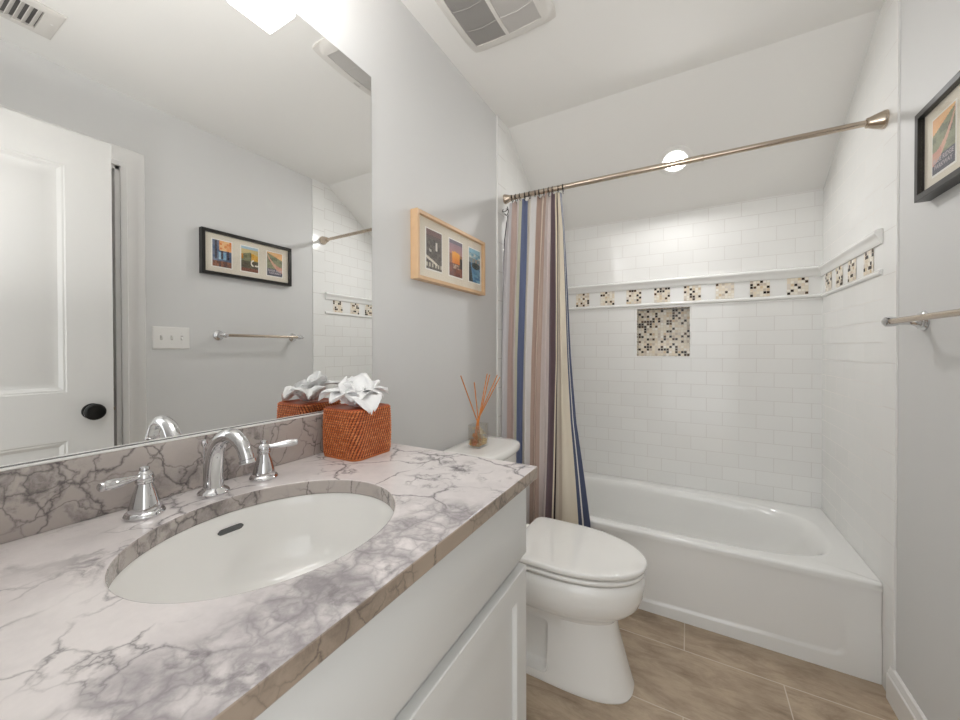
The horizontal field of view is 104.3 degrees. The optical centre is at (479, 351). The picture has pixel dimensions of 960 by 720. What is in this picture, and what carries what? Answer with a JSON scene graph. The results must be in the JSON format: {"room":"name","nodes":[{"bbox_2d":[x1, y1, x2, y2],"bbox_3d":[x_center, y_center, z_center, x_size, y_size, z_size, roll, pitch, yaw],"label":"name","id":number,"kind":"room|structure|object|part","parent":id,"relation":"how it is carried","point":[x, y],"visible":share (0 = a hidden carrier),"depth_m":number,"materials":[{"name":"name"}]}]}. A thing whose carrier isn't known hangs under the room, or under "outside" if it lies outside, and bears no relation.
{"room":"bathroom","nodes":[
{"label":"bathroom","id":0,"kind":"room"},
{"bbox_2d":[282,0,496,450],"bbox_3d":[-0.446,-0.024,1.189,0.120,2.488,1.980,0,1,29],"label":"wall","id":1,"kind":"structure","parent":0,"point":[433,136],"depth_m":1.46,"materials":[{"name":"grey paint"}]},
{"bbox_2d":[0,414,323,543],"bbox_3d":[-0.584,0.229,0.793,0.020,0.107,0.905,0,1,29],"label":"backsplash","id":2,"kind":"structure","parent":1,"relation":"attached to","point":[36,499],"depth_m":0.66,"materials":[{"name":"stone"}]},
{"bbox_2d":[0,0,372,471],"bbox_3d":[-0.577,-0.359,0.808,0.023,1.069,0.940,0,1,29],"label":"wall mirror","id":3,"kind":"object","parent":1,"relation":"attached to","point":[186,185],"visible":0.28,"depth_m":0.74,"materials":[{"name":"silver metal"}]},
{"bbox_2d":[410,208,484,295],"bbox_3d":[-0.115,-0.406,1.619,0.033,0.260,0.528,0,1,29],"label":"picture frame","id":4,"kind":"object","parent":1,"relation":"attached to","point":[442,254],"visible":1,"depth_m":1.56,"materials":[{"name":"brown wood"}]},
{"bbox_2d":[426,228,441,271],"bbox_3d":[-0.182,-0.405,1.494,0.001,0.155,0.104,0,1,29],"label":"print","id":5,"kind":"object","parent":4,"relation":"attached to","point":[433,239],"depth_m":1.49},
{"bbox_2d":[449,238,461,277],"bbox_3d":[-0.103,-0.406,1.634,0.001,0.155,0.104,0,1,29],"label":"print","id":6,"kind":"object","parent":4,"relation":"attached to","point":[455,248],"depth_m":1.63},
{"bbox_2d":[469,248,479,283],"bbox_3d":[-0.024,-0.408,1.776,0.001,0.155,0.104,0,1,29],"label":"print","id":7,"kind":"object","parent":4,"relation":"attached to","point":[474,256],"depth_m":1.77},
{"bbox_2d":[469,422,486,448],"bbox_3d":[-0.006,0.356,1.597,0.058,0.096,0.080,0,1,29],"label":"bottle","id":8,"kind":"object","parent":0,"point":[478,435],"depth_m":1.59,"materials":[{"name":"clear glass"}]},
{"bbox_2d":[496,115,533,436],"bbox_3d":[0.244,-0.035,2.405,0.126,2.488,0.815,0,1,29],"label":"tiled wall","id":9,"kind":"structure","parent":0,"point":[511,179],"depth_m":2.05,"materials":[{"name":"tile"}]},
{"bbox_2d":[401,0,884,229],"bbox_3d":[0.499,-1.065,1.180,1.784,0.571,2.905,0,1,29],"label":"ceiling","id":10,"kind":"structure","parent":0,"point":[599,88],"depth_m":1.73,"materials":[{"name":"paint"}]},
{"bbox_2d":[435,0,555,52],"bbox_3d":[0.049,-1.251,1.339,0.367,0.038,0.375,0,1,29],"label":"exhaust fan","id":11,"kind":"object","parent":10,"relation":"attached to","point":[483,25],"visible":1,"depth_m":1.39,"materials":[{"name":"white plastic"}]},
{"bbox_2d":[444,0,505,45],"bbox_3d":[-0.020,-1.245,1.377,0.134,0.025,0.272,0,1,29],"label":"grille","id":12,"kind":"object","parent":11,"relation":"attached to","point":[478,21],"depth_m":1.40,"materials":[{"name":"grey"}]},
{"bbox_2d":[490,0,540,32],"bbox_3d":[0.107,-1.244,1.305,0.130,0.023,0.272,0,1,29],"label":"grille","id":13,"kind":"object","parent":11,"relation":"attached to","point":[513,16],"depth_m":1.37,"materials":[{"name":"grey"}]},
{"bbox_2d":[657,145,692,174],"bbox_3d":[1.071,-1.048,2.044,0.174,0.096,0.150,0,1,29],"label":"recessed light","id":14,"kind":"object","parent":10,"relation":"in","point":[681,151],"visible":0.7,"depth_m":2.03,"materials":[{"name":"white plastic"}]},
{"bbox_2d":[565,189,822,508],"bbox_3d":[1.187,-0.037,2.411,1.764,2.488,0.140,0,1,29],"label":"wall","id":15,"kind":"structure","parent":0,"point":[740,415],"depth_m":2.22,"materials":[{"name":"tile"}]},
{"bbox_2d":[637,307,689,355],"bbox_3d":[1.174,-0.125,2.387,0.300,0.304,0.085,0,1,29],"label":"shower niche","id":16,"kind":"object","parent":15,"relation":"attached to","point":[659,332],"depth_m":2.42,"materials":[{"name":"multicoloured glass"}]},
{"bbox_2d":[576,248,873,306],"bbox_3d":[1.001,-0.355,2.072,1.515,0.091,0.627,0,1,29],"label":"trim","id":17,"kind":"structure","parent":15,"relation":"attached to","point":[795,286],"depth_m":2.12,"materials":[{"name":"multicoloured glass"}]},
{"bbox_2d":[568,228,882,294],"bbox_3d":[0.983,-0.429,2.040,1.518,0.056,0.702,0,1,29],"label":"trim","id":18,"kind":"structure","parent":15,"relation":"attached to","point":[874,239],"depth_m":2.11,"materials":[{"name":"white tile"}]},
{"bbox_2d":[569,269,882,310],"bbox_3d":[0.983,-0.297,2.041,1.518,0.021,0.702,0,1,29],"label":"trim","id":19,"kind":"structure","parent":15,"relation":"attached to","point":[879,272],"depth_m":2.13,"materials":[{"name":"white tile"}]},
{"bbox_2d":[526,609,897,719],"bbox_3d":[0.316,1.249,0.507,2.174,0.050,4.355,0,1,29],"label":"floor","id":20,"kind":"structure","parent":0,"point":[680,670],"depth_m":1.35,"materials":[{"name":"brown wood"}]},
{"bbox_2d":[254,488,525,719],"bbox_3d":[-0.347,0.769,0.671,0.555,0.910,0.911,0,1,29],"label":"vanity cabinet","id":21,"kind":"object","parent":20,"relation":"on","point":[452,645],"visible":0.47,"depth_m":0.62,"materials":[{"name":"white paint"}]},
{"bbox_2d":[0,443,536,719],"bbox_3d":[-0.336,0.299,0.661,0.583,0.030,0.917,0,1,29],"label":"countertop","id":22,"kind":"structure","parent":21,"relation":"on","point":[72,648],"depth_m":0.42,"materials":[{"name":"stone"}]},
{"bbox_2d":[96,428,297,521],"bbox_3d":[-0.496,0.215,0.719,0.179,0.137,0.340,0,1,29],"label":"faucet","id":23,"kind":"object","parent":22,"relation":"on","point":[145,503],"visible":1,"depth_m":0.70,"materials":[{"name":"silver metal"}]},
{"bbox_3d":[-0.589,0.211,0.622,0.027,0.025,0.083,0,0,10],"label":"lever","id":24,"kind":"part","parent":23,"relation":"part of","materials":[{"name":"silver metal"}]},
{"bbox_3d":[-0.584,0.254,0.650,0.057,0.060,0.057,0,1,29],"label":"handle","id":25,"kind":"part","parent":23,"relation":"part of","materials":[{"name":"silver metal"}]},
{"bbox_3d":[-0.565,0.231,0.765,0.013,0.103,0.013,0,1,29],"label":"lift rod","id":26,"kind":"part","parent":23,"relation":"part of","materials":[{"name":"silver metal"}]},
{"bbox_3d":[-0.533,0.276,0.748,0.055,0.014,0.055,0,1,29],"label":"spout","id":27,"kind":"part","parent":23,"relation":"part of","materials":[{"name":"silver metal"}]},
{"bbox_3d":[-0.483,0.252,0.834,0.057,0.060,0.057,0,1,29],"label":"handle","id":28,"kind":"part","parent":23,"relation":"part of","materials":[{"name":"silver metal"}]},
{"bbox_3d":[-0.458,0.209,0.847,0.083,0.025,0.027,0,1,-29],"label":"lever","id":29,"kind":"part","parent":23,"relation":"part of","materials":[{"name":"silver metal"}]},
{"bbox_2d":[109,493,392,602],"bbox_3d":[-0.338,0.390,0.626,0.390,0.150,0.448,0,1,29],"label":"sink basin","id":30,"kind":"object","parent":22,"relation":"in","point":[265,544],"visible":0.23,"depth_m":0.74,"materials":[{"name":"white ceramic"}]},
{"bbox_2d":[322,403,390,461],"bbox_3d":[-0.339,0.215,1.039,0.145,0.132,0.149,0,1,29],"label":"tissue box","id":31,"kind":"object","parent":22,"relation":"on","point":[350,433],"visible":0.95,"depth_m":0.98,"materials":[{"name":"orange wicker"}]},
{"bbox_2d":[318,373,388,414],"bbox_3d":[-0.339,0.111,1.038,0.171,0.105,0.175,0,1,29],"label":"tissue","id":32,"kind":"object","parent":31,"relation":"on","point":[357,390],"visible":1,"depth_m":1.01,"materials":[{"name":"white paper"}]},
{"bbox_3d":[-0.003,0.819,0.739,0.020,0.572,0.454,0,1,29],"label":"door","id":33,"kind":"part","parent":21,"relation":"part of","materials":[{"name":"white paint"}]},
{"bbox_2d":[443,436,646,704],"bbox_3d":[0.253,0.811,1.498,0.766,0.810,0.375,0,1,29],"label":"toilet","id":34,"kind":"object","parent":20,"relation":"on","point":[581,580],"visible":0.63,"depth_m":1.33,"materials":[{"name":"white ceramic"}]},
{"bbox_2d":[460,374,499,448],"bbox_3d":[0.008,0.248,1.624,0.060,0.312,0.341,0,1,29],"label":"reed diffuser","id":35,"kind":"object","parent":34,"relation":"on","point":[478,435],"visible":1,"depth_m":1.60,"materials":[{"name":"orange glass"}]},
{"bbox_3d":[0.022,0.424,1.613,0.247,0.038,0.356,0,1,29],"label":"tank lid","id":36,"kind":"part","parent":34,"relation":"part of","materials":[{"name":"white ceramic"}]},
{"bbox_3d":[0.019,0.629,1.617,0.227,0.372,0.330,0,1,29],"label":"tank","id":37,"kind":"part","parent":34,"relation":"part of","materials":[{"name":"white ceramic"}]},
{"bbox_3d":[0.382,0.781,1.432,0.464,0.014,0.357,0,1,29],"label":"seat","id":38,"kind":"part","parent":34,"relation":"part of","materials":[{"name":"white ceramic"}]},
{"bbox_3d":[0.383,0.755,1.431,0.474,0.024,0.363,0,1,29],"label":"lid","id":39,"kind":"part","parent":34,"relation":"part of","materials":[{"name":"white ceramic"}]},
{"bbox_3d":[0.278,1.006,1.492,0.702,0.420,0.359,0,1,29],"label":"bowl","id":40,"kind":"part","parent":34,"relation":"part of","materials":[{"name":"white ceramic"}]},
{"bbox_2d":[584,472,882,684],"bbox_3d":[0.981,1.025,2.042,1.516,0.371,0.722,0,1,29],"label":"bathtub","id":41,"kind":"object","parent":20,"relation":"on","point":[782,578],"visible":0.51,"depth_m":1.63,"materials":[{"name":"white ceramic"}]},
{"bbox_2d":[584,472,882,591],"bbox_3d":[0.981,0.989,2.042,1.516,0.300,0.722,0,1,29],"label":"basin","id":42,"kind":"object","parent":41,"relation":"in","point":[690,540],"depth_m":1.77,"materials":[{"name":"white ceramic"}]},
{"bbox_2d":[821,0,900,690],"bbox_3d":[1.675,-0.032,1.601,0.120,2.488,0.815,0,1,29],"label":"tiled wall","id":43,"kind":"structure","parent":0,"point":[861,188],"depth_m":1.47,"materials":[{"name":"tile"}]},
{"bbox_2d":[503,109,889,203],"bbox_3d":[0.803,-0.844,1.716,1.517,0.069,0.063,0,1,29],"label":"curtain rod","id":44,"kind":"object","parent":43,"relation":"attached to","point":[880,120],"visible":0.99,"depth_m":1.58,"materials":[{"name":"silver metal"}]},
{"bbox_2d":[501,192,590,527],"bbox_3d":[0.348,0.159,1.955,0.491,1.986,0.077,0,1,29],"label":"shower curtain","id":45,"kind":"object","parent":44,"relation":"hanging from","point":[538,402],"visible":0.76,"depth_m":1.95,"materials":[{"name":"fabric"}]},
{"bbox_2d":[896,0,959,719],"bbox_3d":[1.101,-0.020,0.321,0.360,2.488,1.980,0,1,29],"label":"wall","id":46,"kind":"structure","parent":0,"point":[928,461],"depth_m":1.11,"materials":[{"name":"grey paint"}]},
{"bbox_2d":[886,666,926,719],"bbox_3d":[1.190,1.159,0.869,0.016,0.120,1.004,0,1,29],"label":"baseboard","id":47,"kind":"structure","parent":46,"relation":"attached to","point":[903,704],"depth_m":1.23,"materials":[{"name":"white paint"}]},
{"bbox_2d":[881,309,959,330],"bbox_3d":[1.192,-0.092,0.946,0.093,0.060,0.540,0,1,29],"label":"towel bar","id":48,"kind":"object","parent":46,"relation":"attached to","point":[921,321],"visible":1,"depth_m":1.07,"materials":[{"name":"silver metal"}]},
{"bbox_3d":[1.309,-0.094,1.154,0.093,0.060,0.063,0,1,29],"label":"post","id":49,"kind":"part","parent":48,"relation":"part of","materials":[{"name":"silver metal"}]},
{"bbox_2d":[914,71,959,202],"bbox_3d":[1.187,-0.575,0.875,0.033,0.260,0.546,0,1,29],"label":"picture frame","id":50,"kind":"object","parent":46,"relation":"attached to","point":[937,125],"visible":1,"depth_m":1.03,"materials":[{"name":"black wood"}]},
{"bbox_2d":[932,101,955,175],"bbox_3d":[1.263,-0.576,1.016,0.001,0.155,0.104,0,1,29],"label":"print","id":51,"kind":"object","parent":50,"relation":"attached to","point":[944,124],"depth_m":1.01}
]}

